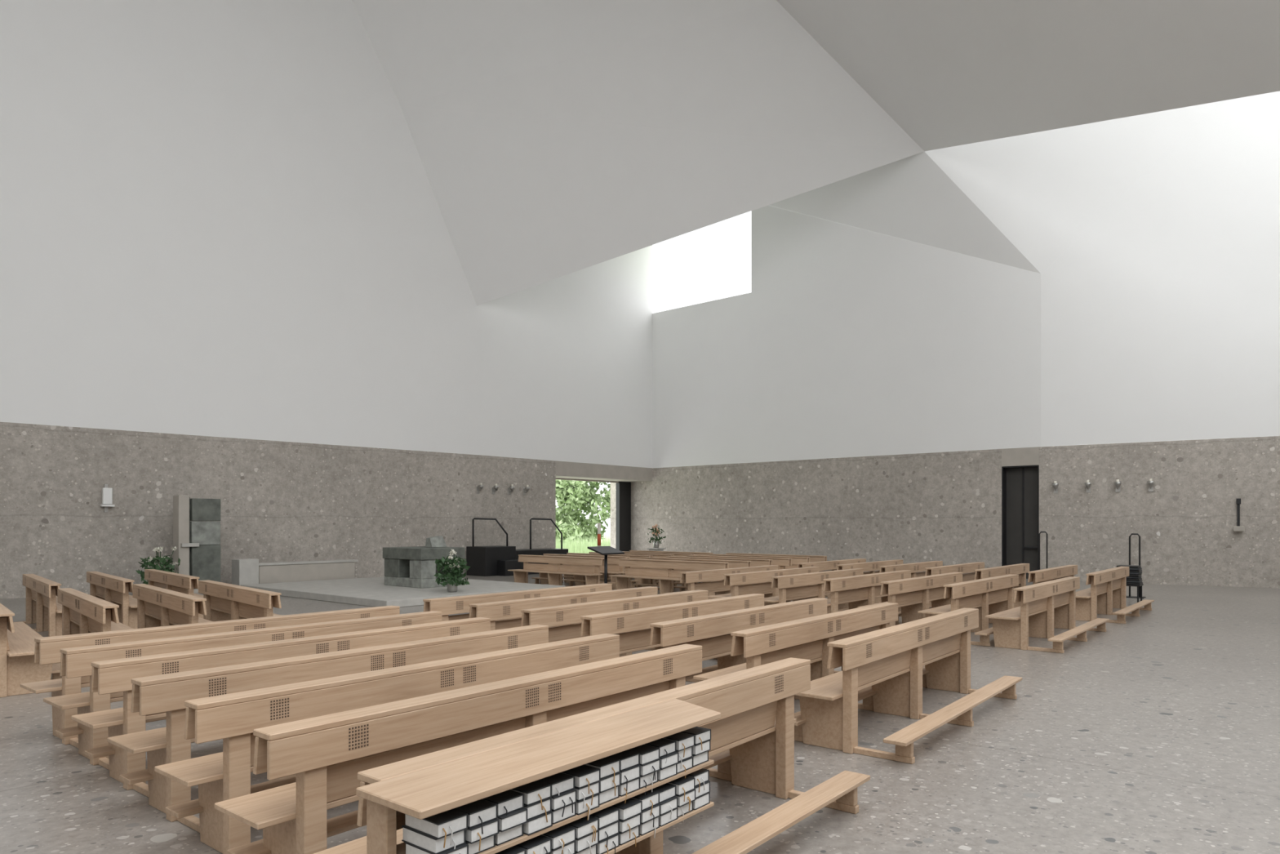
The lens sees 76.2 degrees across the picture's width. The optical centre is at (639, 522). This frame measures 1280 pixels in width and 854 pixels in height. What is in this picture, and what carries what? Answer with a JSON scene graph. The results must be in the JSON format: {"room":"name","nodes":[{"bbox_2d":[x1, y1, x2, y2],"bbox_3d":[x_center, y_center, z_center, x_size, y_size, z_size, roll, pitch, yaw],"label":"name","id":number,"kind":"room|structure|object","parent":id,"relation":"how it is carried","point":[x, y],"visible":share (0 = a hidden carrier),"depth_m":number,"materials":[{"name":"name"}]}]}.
{"room":"house of worship","nodes":[
{"label":"house of worship","id":0,"kind":"room"},
{"bbox_2d":[0,0,476,454],"bbox_3d":[-14.295,-11.235,18.979,0.001,17.870,24.789,0,0,45],"label":"wall","id":1,"kind":"structure","parent":0,"point":[219,218],"depth_m":21.99,"materials":[{"name":"white paint"}]},
{"bbox_2d":[0,422,555,599],"bbox_3d":[-13.427,-0.275,20.594,1.351,4.050,28.456,0,0,44],"label":"wall","id":2,"kind":"structure","parent":0,"point":[281,501],"depth_m":22.44,"materials":[{"name":"stone"}]},
{"bbox_2d":[99,484,115,512],"bbox_3d":[-13.097,-0.600,20.062,0.170,0.700,0.280,0,0,40],"label":"wall sconce","id":3,"kind":"object","parent":2,"relation":"attached to","point":[107,493],"visible":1,"depth_m":20.03,"materials":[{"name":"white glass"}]},
{"bbox_2d":[476,483,483,493],"bbox_3d":[-5.424,-1.160,27.722,0.248,0.360,0.180,0,0,40],"label":"candle holder","id":4,"kind":"object","parent":2,"relation":"attached to","point":[480,486],"visible":1,"depth_m":27.70,"materials":[{"name":"metal"}]},
{"bbox_2d":[492,483,498,493],"bbox_3d":[-4.990,-1.160,28.206,0.248,0.360,0.180,0,0,40],"label":"candle holder","id":5,"kind":"object","parent":2,"relation":"attached to","point":[495,487],"visible":1,"depth_m":28.16,"materials":[{"name":"metal"}]},
{"bbox_2d":[507,484,514,494],"bbox_3d":[-4.522,-1.160,28.728,0.248,0.360,0.180,0,0,40],"label":"candle holder","id":6,"kind":"object","parent":2,"relation":"attached to","point":[512,487],"visible":1,"depth_m":28.69,"materials":[{"name":"metal"}]},
{"bbox_2d":[523,484,529,495],"bbox_3d":[-4.054,-1.160,29.249,0.248,0.360,0.180,0,0,40],"label":"candle holder","id":7,"kind":"object","parent":2,"relation":"attached to","point":[526,488],"visible":1,"depth_m":29.20,"materials":[{"name":"metal"}]},
{"bbox_2d":[555,477,631,551],"bbox_3d":[-2.237,0.000,33.272,0.200,3.500,5.500,0,0,40],"label":"window","id":8,"kind":"structure","parent":2,"relation":"in","point":[623,488],"depth_m":34.92,"materials":[{"name":"black metal"}]},
{"bbox_2d":[555,461,652,481],"bbox_3d":[-1.777,-2.025,32.886,1.400,0.550,5.500,0,0,40],"label":"lintel","id":9,"kind":"object","parent":2,"relation":"attached to","point":[564,469],"visible":0.79,"depth_m":32.39,"materials":[{"name":"concrete"}]},
{"bbox_2d":[476,244,652,467],"bbox_3d":[-2.513,-8.475,31.154,0.001,12.350,9.105,0,0,42],"label":"wall","id":10,"kind":"structure","parent":0,"point":[564,363],"depth_m":31.06,"materials":[{"name":"white paint"}]},
{"bbox_2d":[0,573,1279,853],"bbox_3d":[-0.110,1.875,14.648,31.000,0.250,36.300,0,0,40],"label":"floor","id":11,"kind":"structure","parent":0,"point":[1158,731],"depth_m":5.80,"materials":[{"name":"stone"}]},
{"bbox_2d":[0,603,52,697],"bbox_3d":[-7.373,1.325,9.210,0.970,0.850,3.220,0,0,-43],"label":"pew","id":12,"kind":"object","parent":11,"relation":"on","point":[18,666],"visible":0.85,"depth_m":8.29,"materials":[{"name":"brown wood"}]},
{"bbox_2d":[13,573,62,636],"bbox_3d":[-9.656,1.325,13.085,0.970,0.850,3.220,0,0,-43],"label":"pew","id":13,"kind":"object","parent":11,"relation":"on","point":[42,607],"visible":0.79,"depth_m":13.04,"materials":[{"name":"brown wood"}]},
{"bbox_2d":[51,587,133,679],"bbox_3d":[-6.830,1.325,9.982,0.970,0.850,3.220,0,0,-43],"label":"pew","id":14,"kind":"object","parent":11,"relation":"on","point":[82,612],"visible":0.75,"depth_m":9.90,"materials":[{"name":"brown wood"}]},
{"bbox_2d":[86,571,137,628],"bbox_3d":[-9.039,1.325,13.820,0.970,0.850,3.220,0,0,-43],"label":"pew","id":15,"kind":"object","parent":11,"relation":"on","point":[112,588],"visible":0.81,"depth_m":13.35,"materials":[{"name":"brown wood"}]},
{"bbox_2d":[135,546,180,584],"bbox_3d":[-11.458,1.153,19.458,0.910,1.194,0.926,0,0,40],"label":"flower arrangement","id":16,"kind":"object","parent":11,"relation":"on","point":[159,565],"visible":0.6,"depth_m":19.32,"materials":[{"name":"green plant"}]},
{"bbox_2d":[132,583,213,628],"bbox_3d":[-6.287,1.325,10.754,0.970,0.850,3.220,0,0,-43],"label":"pew","id":17,"kind":"object","parent":11,"relation":"on","point":[157,606],"visible":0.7,"depth_m":10.72,"materials":[{"name":"brown wood"}]},
{"bbox_2d":[144,568,211,618],"bbox_3d":[-8.422,1.325,14.556,0.970,0.850,3.220,0,0,-43],"label":"pew","id":18,"kind":"object","parent":11,"relation":"on","point":[181,583],"visible":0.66,"depth_m":14.29,"materials":[{"name":"brown wood"}]},
{"bbox_2d":[173,495,220,593],"bbox_3d":[-11.073,0.540,20.485,0.500,2.420,1.050,0,0,40],"label":"tabernacle stele","id":19,"kind":"object","parent":11,"relation":"on","point":[202,562],"visible":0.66,"depth_m":20.32,"materials":[{"name":"stone"}]},
{"bbox_2d":[19,605,399,747],"bbox_3d":[-3.622,1.325,7.544,0.970,0.850,3.220,0,0,39],"label":"pew","id":20,"kind":"object","parent":11,"relation":"on","point":[47,649],"visible":0.36,"depth_m":6.70,"materials":[{"name":"brown wood"}]},
{"bbox_2d":[198,579,281,622],"bbox_3d":[-5.744,1.325,11.525,0.970,0.850,3.220,0,0,-43],"label":"pew","id":21,"kind":"object","parent":11,"relation":"on","point":[228,602],"visible":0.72,"depth_m":11.49,"materials":[{"name":"brown wood"}]},
{"bbox_2d":[43,610,442,769],"bbox_3d":[-3.035,1.325,6.999,0.970,0.850,3.220,0,0,39],"label":"pew","id":22,"kind":"object","parent":11,"relation":"on","point":[75,662],"visible":0.44,"depth_m":6.15,"materials":[{"name":"brown wood"}]},
{"bbox_2d":[71,617,490,797],"bbox_3d":[-2.448,1.325,6.454,0.970,0.850,3.220,0,0,39],"label":"pew","id":23,"kind":"object","parent":11,"relation":"on","point":[109,676],"visible":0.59,"depth_m":5.61,"materials":[{"name":"brown wood"}]},
{"bbox_2d":[106,624,548,832],"bbox_3d":[-1.838,1.325,5.890,0.970,0.850,3.220,0,0,39],"label":"pew","id":24,"kind":"object","parent":11,"relation":"on","point":[168,693],"visible":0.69,"depth_m":5.03,"materials":[{"name":"brown wood"}]},
{"bbox_2d":[154,633,619,853],"bbox_3d":[-1.205,1.325,5.306,0.970,0.850,3.220,0,0,39],"label":"pew","id":25,"kind":"object","parent":11,"relation":"on","point":[232,717],"visible":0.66,"depth_m":4.45,"materials":[{"name":"brown wood"}]},
{"bbox_2d":[240,576,565,607],"bbox_3d":[-6.031,1.670,20.660,6.600,0.160,5.100,0,0,40],"label":"platform","id":26,"kind":"object","parent":11,"relation":"on","point":[368,591],"visible":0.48,"depth_m":19.27,"materials":[{"name":"stone"}]},
{"bbox_2d":[231,558,358,585],"bbox_3d":[-9.335,1.350,22.323,0.500,0.800,3.400,0,0,40],"label":"stone bench","id":27,"kind":"object","parent":26,"relation":"on","point":[244,571],"visible":0.7,"depth_m":21.97,"materials":[{"name":"stone"}]},
{"bbox_2d":[382,546,464,588],"bbox_3d":[-5.483,1.110,20.690,1.660,0.960,1.310,0,0,40],"label":"stone altar","id":28,"kind":"object","parent":26,"relation":"on","point":[412,566],"visible":0.81,"depth_m":20.11,"materials":[{"name":"grey stone"}]},
{"bbox_2d":[425,535,446,546],"bbox_3d":[-5.164,0.480,20.683,0.298,0.280,0.449,0,0,40],"label":"book stand","id":29,"kind":"object","parent":28,"relation":"on","point":[434,541],"visible":1,"depth_m":20.61,"materials":[{"name":"stone"}]},
{"bbox_2d":[434,549,470,592],"bbox_3d":[-4.294,1.101,18.684,0.791,0.979,0.796,0,0,40],"label":"flower arrangement","id":30,"kind":"object","parent":26,"relation":"on","point":[453,576],"visible":1,"depth_m":18.57,"materials":[{"name":"green plant"}]},
{"bbox_2d":[214,644,732,853],"bbox_3d":[-0.587,1.325,4.736,0.970,0.850,3.220,0,0,39],"label":"pew","id":31,"kind":"object","parent":11,"relation":"on","point":[326,753],"visible":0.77,"depth_m":4.01,"materials":[{"name":"brown wood"}]},
{"bbox_2d":[471,517,507,546],"bbox_3d":[-4.987,0.320,27.192,1.182,0.960,0.070,0,0,-17],"label":"metal handrail","id":32,"kind":"object","parent":11,"relation":"on","point":[481,518],"visible":1,"depth_m":27.07,"materials":[{"name":"black metal"}]},
{"bbox_2d":[466,545,568,576],"bbox_3d":[-4.027,1.275,28.182,1.400,0.950,3.800,0,0,40],"label":"plinth","id":33,"kind":"object","parent":11,"relation":"on","point":[495,560],"visible":0.7,"depth_m":26.91,"materials":[{"name":"metal"}]},
{"bbox_2d":[422,583,612,621],"bbox_3d":[-1.450,1.325,10.760,0.970,0.850,3.220,0,0,39],"label":"pew","id":34,"kind":"object","parent":11,"relation":"on","point":[448,606],"visible":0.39,"depth_m":10.17,"materials":[{"name":"brown wood"}]},
{"bbox_2d":[355,697,720,853],"bbox_3d":[-0.253,1.325,3.363,0.362,0.850,1.819,0,0,39],"label":"shelf","id":35,"kind":"object","parent":11,"relation":"on","point":[423,793],"visible":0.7,"depth_m":3.07,"materials":[{"name":"brown wood"}]},
{"bbox_2d":[401,726,711,853],"bbox_3d":[-0.229,1.169,3.315,0.214,0.387,1.579,0,0,39],"label":"books","id":36,"kind":"object","parent":35,"relation":"on","point":[476,827],"visible":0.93,"depth_m":3.21,"materials":[{"name":"white paper"}]},
{"bbox_2d":[529,518,562,549],"bbox_3d":[-3.348,0.395,29.145,1.182,1.110,0.069,0,0,-17],"label":"metal handrail","id":37,"kind":"object","parent":11,"relation":"on","point":[531,519],"visible":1,"depth_m":29.07,"materials":[{"name":"black metal"}]},
{"bbox_2d":[507,554,616,586],"bbox_3d":[-2.111,1.325,21.767,3.220,0.850,0.970,0,0,41],"label":"pew","id":38,"kind":"object","parent":11,"relation":"on","point":[555,571],"visible":0.79,"depth_m":21.62,"materials":[{"name":"brown wood"}]},
{"bbox_2d":[468,586,657,650],"bbox_3d":[-0.793,1.325,10.182,0.970,0.850,3.220,0,0,39],"label":"pew","id":39,"kind":"object","parent":11,"relation":"on","point":[508,609],"visible":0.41,"depth_m":9.54,"materials":[{"name":"brown wood"}]},
{"bbox_2d":[539,553,640,589],"bbox_3d":[-1.501,1.325,22.495,3.220,0.850,0.970,0,0,41],"label":"pew","id":40,"kind":"object","parent":11,"relation":"on","point":[612,569],"visible":0.34,"depth_m":21.94,"materials":[{"name":"brown wood"}]},
{"bbox_2d":[313,657,870,853],"bbox_3d":[0.076,1.325,4.127,0.970,0.850,3.220,0,0,39],"label":"pew","id":41,"kind":"object","parent":11,"relation":"on","point":[755,704],"visible":0.43,"depth_m":4.65,"materials":[{"name":"brown wood"}]},
{"bbox_2d":[597,522,600,546],"bbox_3d":[-1.427,0.880,28.480,0.400,1.740,0.400,0,0,40],"label":"paschal candle","id":42,"kind":"object","parent":11,"relation":"on","point":[598,523],"visible":0.36,"depth_m":28.43,"materials":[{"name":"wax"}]},
{"bbox_2d":[587,546,624,583],"bbox_3d":[-0.777,1.151,18.699,0.470,1.199,0.750,0,0,40],"label":"lectern","id":43,"kind":"object","parent":11,"relation":"on","point":[603,550],"visible":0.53,"depth_m":18.64,"materials":[{"name":"black metal"}]},
{"bbox_2d":[563,552,657,587],"bbox_3d":[-0.890,1.325,23.222,3.220,0.850,0.970,0,0,41],"label":"pew","id":44,"kind":"object","parent":11,"relation":"on","point":[637,557],"visible":0.25,"depth_m":22.94,"materials":[{"name":"brown wood"}]},
{"bbox_2d":[520,589,717,658],"bbox_3d":[-0.135,1.325,9.604,0.970,0.850,3.220,0,0,39],"label":"pew","id":45,"kind":"object","parent":11,"relation":"on","point":[569,614],"visible":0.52,"depth_m":8.98,"materials":[{"name":"brown wood"}]},
{"bbox_2d":[588,551,677,584],"bbox_3d":[-0.280,1.325,23.950,3.220,0.850,0.970,0,0,41],"label":"pew","id":46,"kind":"object","parent":11,"relation":"on","point":[654,555],"visible":0.22,"depth_m":23.34,"materials":[{"name":"brown wood"}]},
{"bbox_2d":[646,547,665,551],"bbox_3d":[0.603,1.350,30.433,0.500,0.800,0.500,0,0,40],"label":"pedestal","id":47,"kind":"object","parent":11,"relation":"on","point":[649,548],"visible":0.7,"depth_m":30.27,"materials":[{"name":"stone"}]},
{"bbox_2d":[648,524,666,547],"bbox_3d":[0.599,0.492,30.423,0.734,0.915,0.720,0,0,40],"label":"flower arrangement","id":48,"kind":"object","parent":47,"relation":"on","point":[655,544],"visible":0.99,"depth_m":30.38,"materials":[{"name":"green plant"}]},
{"bbox_2d":[622,551,693,582],"bbox_3d":[0.331,1.325,24.678,3.220,0.850,0.970,0,0,41],"label":"pew","id":49,"kind":"object","parent":11,"relation":"on","point":[674,553],"visible":0.06,"depth_m":24.14,"materials":[{"name":"brown wood"}]},
{"bbox_2d":[608,558,728,599],"bbox_3d":[0.755,1.325,19.427,3.220,0.850,0.970,0,0,41],"label":"pew","id":50,"kind":"object","parent":11,"relation":"on","point":[623,581],"visible":0.69,"depth_m":19.48,"materials":[{"name":"brown wood"}]},
{"bbox_2d":[629,550,712,555],"bbox_3d":[0.942,1.325,25.406,3.220,0.850,0.970,0,0,41],"label":"pew","id":51,"kind":"object","parent":11,"relation":"on","point":[694,553],"visible":0.13,"depth_m":25.06,"materials":[{"name":"brown wood"}]},
{"bbox_2d":[580,593,764,682],"bbox_3d":[0.522,1.325,9.027,0.970,0.850,3.220,0,0,39],"label":"pew","id":52,"kind":"object","parent":11,"relation":"on","point":[628,620],"visible":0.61,"depth_m":8.50,"materials":[{"name":"brown wood"}]},
{"bbox_2d":[640,556,751,591],"bbox_3d":[1.366,1.325,20.155,3.220,0.850,0.970,0,0,41],"label":"pew","id":53,"kind":"object","parent":11,"relation":"on","point":[731,563],"visible":0.21,"depth_m":20.05,"materials":[{"name":"brown wood"}]},
{"bbox_2d":[666,555,772,588],"bbox_3d":[1.976,1.325,20.882,3.220,0.850,0.970,0,0,41],"label":"pew","id":54,"kind":"object","parent":11,"relation":"on","point":[754,562],"visible":0.25,"depth_m":20.30,"materials":[{"name":"brown wood"}]},
{"bbox_2d":[664,564,791,602],"bbox_3d":[1.844,1.325,15.958,0.970,0.850,3.220,0,0,40],"label":"pew","id":55,"kind":"object","parent":11,"relation":"on","point":[689,577],"visible":0.42,"depth_m":15.45,"materials":[{"name":"brown wood"}]},
{"bbox_2d":[687,555,791,582],"bbox_3d":[2.587,1.325,21.610,3.220,0.850,0.970,0,0,41],"label":"pew","id":56,"kind":"object","parent":11,"relation":"on","point":[782,562],"visible":0.2,"depth_m":20.77,"materials":[{"name":"brown wood"}]},
{"bbox_2d":[649,597,842,673],"bbox_3d":[1.180,1.325,8.449,0.970,0.850,3.220,0,0,39],"label":"pew","id":57,"kind":"object","parent":11,"relation":"on","point":[712,632],"visible":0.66,"depth_m":8.06,"materials":[{"name":"brown wood"}]},
{"bbox_2d":[706,553,809,568],"bbox_3d":[3.198,1.325,22.338,3.220,0.850,0.970,0,0,41],"label":"pew","id":58,"kind":"object","parent":11,"relation":"on","point":[795,560],"visible":0.19,"depth_m":21.59,"materials":[{"name":"brown wood"}]},
{"bbox_2d":[707,566,819,601],"bbox_3d":[2.572,1.325,15.348,0.970,0.850,3.220,0,0,40],"label":"pew","id":59,"kind":"object","parent":11,"relation":"on","point":[735,580],"visible":0.49,"depth_m":14.85,"materials":[{"name":"brown wood"}]},
{"bbox_2d":[725,552,826,585],"bbox_3d":[3.808,1.325,23.066,3.220,0.850,0.970,0,0,41],"label":"pew","id":60,"kind":"object","parent":11,"relation":"on","point":[812,557],"visible":0.2,"depth_m":22.40,"materials":[{"name":"brown wood"}]},
{"bbox_2d":[693,602,928,742],"bbox_3d":[1.837,1.325,7.871,0.970,0.850,3.220,0,0,39],"label":"pew","id":61,"kind":"object","parent":11,"relation":"on","point":[807,638],"visible":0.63,"depth_m":7.52,"materials":[{"name":"brown wood"}]},
{"bbox_2d":[764,568,875,611],"bbox_3d":[3.300,1.325,14.737,0.970,0.850,3.220,0,0,40],"label":"pew","id":62,"kind":"object","parent":11,"relation":"on","point":[781,582],"visible":0.57,"depth_m":14.27,"materials":[{"name":"brown wood"}]},
{"bbox_2d":[791,558,866,600],"bbox_3d":[4.574,1.325,19.150,0.970,0.850,3.220,0,0,40],"label":"pew","id":63,"kind":"object","parent":11,"relation":"on","point":[824,566],"visible":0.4,"depth_m":18.90,"materials":[{"name":"brown wood"}]},
{"bbox_2d":[827,559,902,599],"bbox_3d":[5.302,1.325,18.539,0.970,0.850,3.220,0,0,40],"label":"pew","id":64,"kind":"object","parent":11,"relation":"on","point":[871,566],"visible":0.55,"depth_m":18.36,"materials":[{"name":"brown wood"}]},
{"bbox_2d":[822,569,931,625],"bbox_3d":[4.027,1.325,14.126,0.970,0.850,3.220,0,0,40],"label":"pew","id":65,"kind":"object","parent":11,"relation":"on","point":[855,597],"visible":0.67,"depth_m":13.81,"materials":[{"name":"brown wood"}]},
{"bbox_2d":[794,608,1022,764],"bbox_3d":[2.494,1.325,7.293,0.970,0.850,3.220,0,0,39],"label":"pew","id":66,"kind":"object","parent":11,"relation":"on","point":[891,660],"visible":0.98,"depth_m":6.87,"materials":[{"name":"brown wood"}]},
{"bbox_2d":[874,560,942,603],"bbox_3d":[6.030,1.325,17.928,0.970,0.850,3.220,0,0,40],"label":"pew","id":67,"kind":"object","parent":11,"relation":"on","point":[917,567],"visible":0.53,"depth_m":17.83,"materials":[{"name":"brown wood"}]},
{"bbox_2d":[857,572,962,626],"bbox_3d":[4.755,1.325,13.515,0.970,0.850,3.220,0,0,40],"label":"pew","id":68,"kind":"object","parent":11,"relation":"on","point":[911,602],"visible":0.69,"depth_m":13.49,"materials":[{"name":"brown wood"}]},
{"bbox_2d":[913,561,984,606],"bbox_3d":[6.758,1.325,17.318,0.970,0.850,3.220,0,0,40],"label":"pew","id":69,"kind":"object","parent":11,"relation":"on","point":[970,567],"visible":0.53,"depth_m":17.36,"materials":[{"name":"brown wood"}]},
{"bbox_2d":[917,573,1018,646],"bbox_3d":[5.483,1.325,12.905,0.970,0.850,3.220,0,0,40],"label":"pew","id":70,"kind":"object","parent":11,"relation":"on","point":[991,595],"visible":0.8,"depth_m":12.79,"materials":[{"name":"brown wood"}]},
{"bbox_2d":[974,563,1029,591],"bbox_3d":[7.485,1.325,16.707,0.970,0.850,3.220,0,0,40],"label":"pew","id":71,"kind":"object","parent":11,"relation":"on","point":[1021,569],"visible":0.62,"depth_m":16.72,"materials":[{"name":"brown wood"}]},
{"bbox_2d":[1038,531,1047,569],"bbox_3d":[11.487,1.002,23.258,0.400,1.497,0.300,0,0,40],"label":"metal stand","id":72,"kind":"object","parent":11,"relation":"on","point":[1041,531],"visible":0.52,"depth_m":23.30,"materials":[{"name":"black metal"}]},
{"bbox_2d":[1013,564,1077,608],"bbox_3d":[8.213,1.325,16.096,0.970,0.850,3.220,0,0,40],"label":"pew","id":73,"kind":"object","parent":11,"relation":"on","point":[1042,575],"visible":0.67,"depth_m":15.65,"materials":[{"name":"brown wood"}]},
{"bbox_2d":[985,576,1109,653],"bbox_3d":[6.211,1.325,12.294,0.970,0.850,3.220,0,0,40],"label":"pew","id":74,"kind":"object","parent":11,"relation":"on","point":[1046,606],"visible":1,"depth_m":11.94,"materials":[{"name":"brown wood"}]},
{"bbox_2d":[1075,566,1154,623],"bbox_3d":[8.941,1.325,15.486,0.970,0.850,3.220,0,0,40],"label":"pew","id":75,"kind":"object","parent":11,"relation":"on","point":[1107,591],"visible":0.96,"depth_m":15.23,"materials":[{"name":"brown wood"}]},
{"bbox_2d":[1116,564,1143,602],"bbox_3d":[10.559,1.340,17.640,0.480,0.820,0.480,0,0,40],"label":"chairs","id":76,"kind":"object","parent":11,"relation":"on","point":[1134,579],"visible":0.48,"depth_m":17.43,"materials":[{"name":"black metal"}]},
{"bbox_2d":[1126,533,1146,598],"bbox_3d":[11.537,1.002,19.038,0.400,1.497,0.300,0,0,40],"label":"metal stand","id":77,"kind":"object","parent":11,"relation":"on","point":[1129,596],"visible":0.72,"depth_m":18.99,"materials":[{"name":"black metal"}]},
{"bbox_2d":[610,448,1001,573],"bbox_3d":[5.218,-0.275,31.063,16.460,4.050,0.700,0,0,40],"label":"wall","id":78,"kind":"structure","parent":0,"point":[946,507],"depth_m":29.20,"materials":[{"name":"stone"}]},
{"bbox_2d":[1001,465,1039,578],"bbox_3d":[11.853,0.000,25.327,1.080,3.500,0.400,0,0,40],"label":"door","id":79,"kind":"structure","parent":78,"relation":"in","point":[1020,484],"depth_m":25.49,"materials":[{"name":"black metal"}]},
{"bbox_2d":[1001,446,1039,466],"bbox_3d":[11.936,-2.025,25.426,1.080,0.550,0.700,0,0,40],"label":"lintel","id":80,"kind":"object","parent":78,"relation":"attached to","point":[1023,455],"visible":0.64,"depth_m":25.14,"materials":[{"name":"concrete"}]},
{"bbox_2d":[351,0,1279,305],"bbox_3d":[-0.036,-13.035,13.989,30.360,14.270,35.386,0,0,40],"label":"ceiling","id":81,"kind":"structure","parent":0,"point":[553,139],"depth_m":25.16,"materials":[{"name":"white paint"}]},
{"bbox_2d":[652,90,1279,467],"bbox_3d":[11.511,-10.575,25.989,27.844,16.550,1.121,0,0,38],"label":"wall","id":82,"kind":"structure","parent":0,"point":[1160,322],"depth_m":25.43,"materials":[{"name":"white paint"}]},
{"bbox_2d":[1039,435,1279,588],"bbox_3d":[17.729,-0.275,21.635,12.867,4.050,0.755,0,0,32],"label":"wall","id":83,"kind":"structure","parent":0,"point":[1184,526],"depth_m":23.05,"materials":[{"name":"stone"}]},
{"bbox_2d":[1052,480,1058,493],"bbox_3d":[12.444,-1.060,24.451,0.180,0.360,0.248,0,0,33],"label":"candle holder","id":84,"kind":"object","parent":83,"relation":"attached to","point":[1055,485],"visible":1,"depth_m":24.39,"materials":[{"name":"metal"}]},
{"bbox_2d":[1084,480,1091,492],"bbox_3d":[13.166,-1.060,23.989,0.180,0.360,0.248,0,0,33],"label":"candle holder","id":85,"kind":"object","parent":83,"relation":"attached to","point":[1087,484],"visible":1,"depth_m":23.94,"materials":[{"name":"metal"}]},
{"bbox_2d":[1114,479,1121,492],"bbox_3d":[13.803,-1.060,23.582,0.180,0.360,0.248,0,0,33],"label":"candle holder","id":86,"kind":"object","parent":83,"relation":"attached to","point":[1117,483],"visible":1,"depth_m":23.53,"materials":[{"name":"metal"}]},
{"bbox_2d":[1146,478,1154,491],"bbox_3d":[14.483,-1.060,23.147,0.180,0.360,0.248,0,0,33],"label":"candle holder","id":87,"kind":"object","parent":83,"relation":"attached to","point":[1150,482],"visible":1,"depth_m":23.10,"materials":[{"name":"metal"}]},
{"bbox_2d":[1232,498,1244,531],"bbox_3d":[16.188,-0.205,22.074,0.240,0.890,0.180,0,0,33],"label":"holy water font","id":88,"kind":"object","parent":83,"relation":"attached to","point":[1237,528],"visible":1,"depth_m":22.10,"materials":[{"name":"black metal"}]},
{"label":"outside","id":89,"kind":"structure","parent":0,"visible":0},
{"bbox_2d":[555,532,610,553],"bbox_3d":[-12.591,2.000,62.781,180.000,0.200,160.000,0,0,40],"label":"ground","id":90,"kind":"structure","parent":89,"point":[606,535],"depth_m":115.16,"materials":[{"name":"green plant"}]},
{"bbox_2d":[555,479,572,542],"bbox_3d":[-9.025,-1.957,63.199,6.565,8.412,6.945,0,0,40],"label":"leafy tree","id":91,"kind":"object","parent":90,"relation":"on","point":[558,494],"visible":0.05,"depth_m":63.34,"materials":[{"name":"green plant"}]},
{"bbox_2d":[555,480,602,543],"bbox_3d":[-6.217,-0.882,65.740,5.877,6.345,7.018,0,0,27],"label":"leafy tree","id":92,"kind":"object","parent":90,"relation":"on","point":[575,529],"visible":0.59,"depth_m":64.13,"materials":[{"name":"green plant"}]},
{"bbox_2d":[556,480,610,544],"bbox_3d":[-4.016,-1.696,66.534,6.436,7.841,6.990,0,0,40],"label":"leafy tree","id":93,"kind":"object","parent":90,"relation":"on","point":[595,519],"visible":0.27,"depth_m":65.76,"materials":[{"name":"green plant"}]},
{"bbox_2d":[596,484,610,519],"bbox_3d":[-0.781,-2.245,67.862,6.589,8.914,7.284,0,0,40],"label":"leafy tree","id":94,"kind":"object","parent":90,"relation":"on","point":[606,492],"visible":0.02,"depth_m":66.13,"materials":[{"name":"green plant"}]}
]}

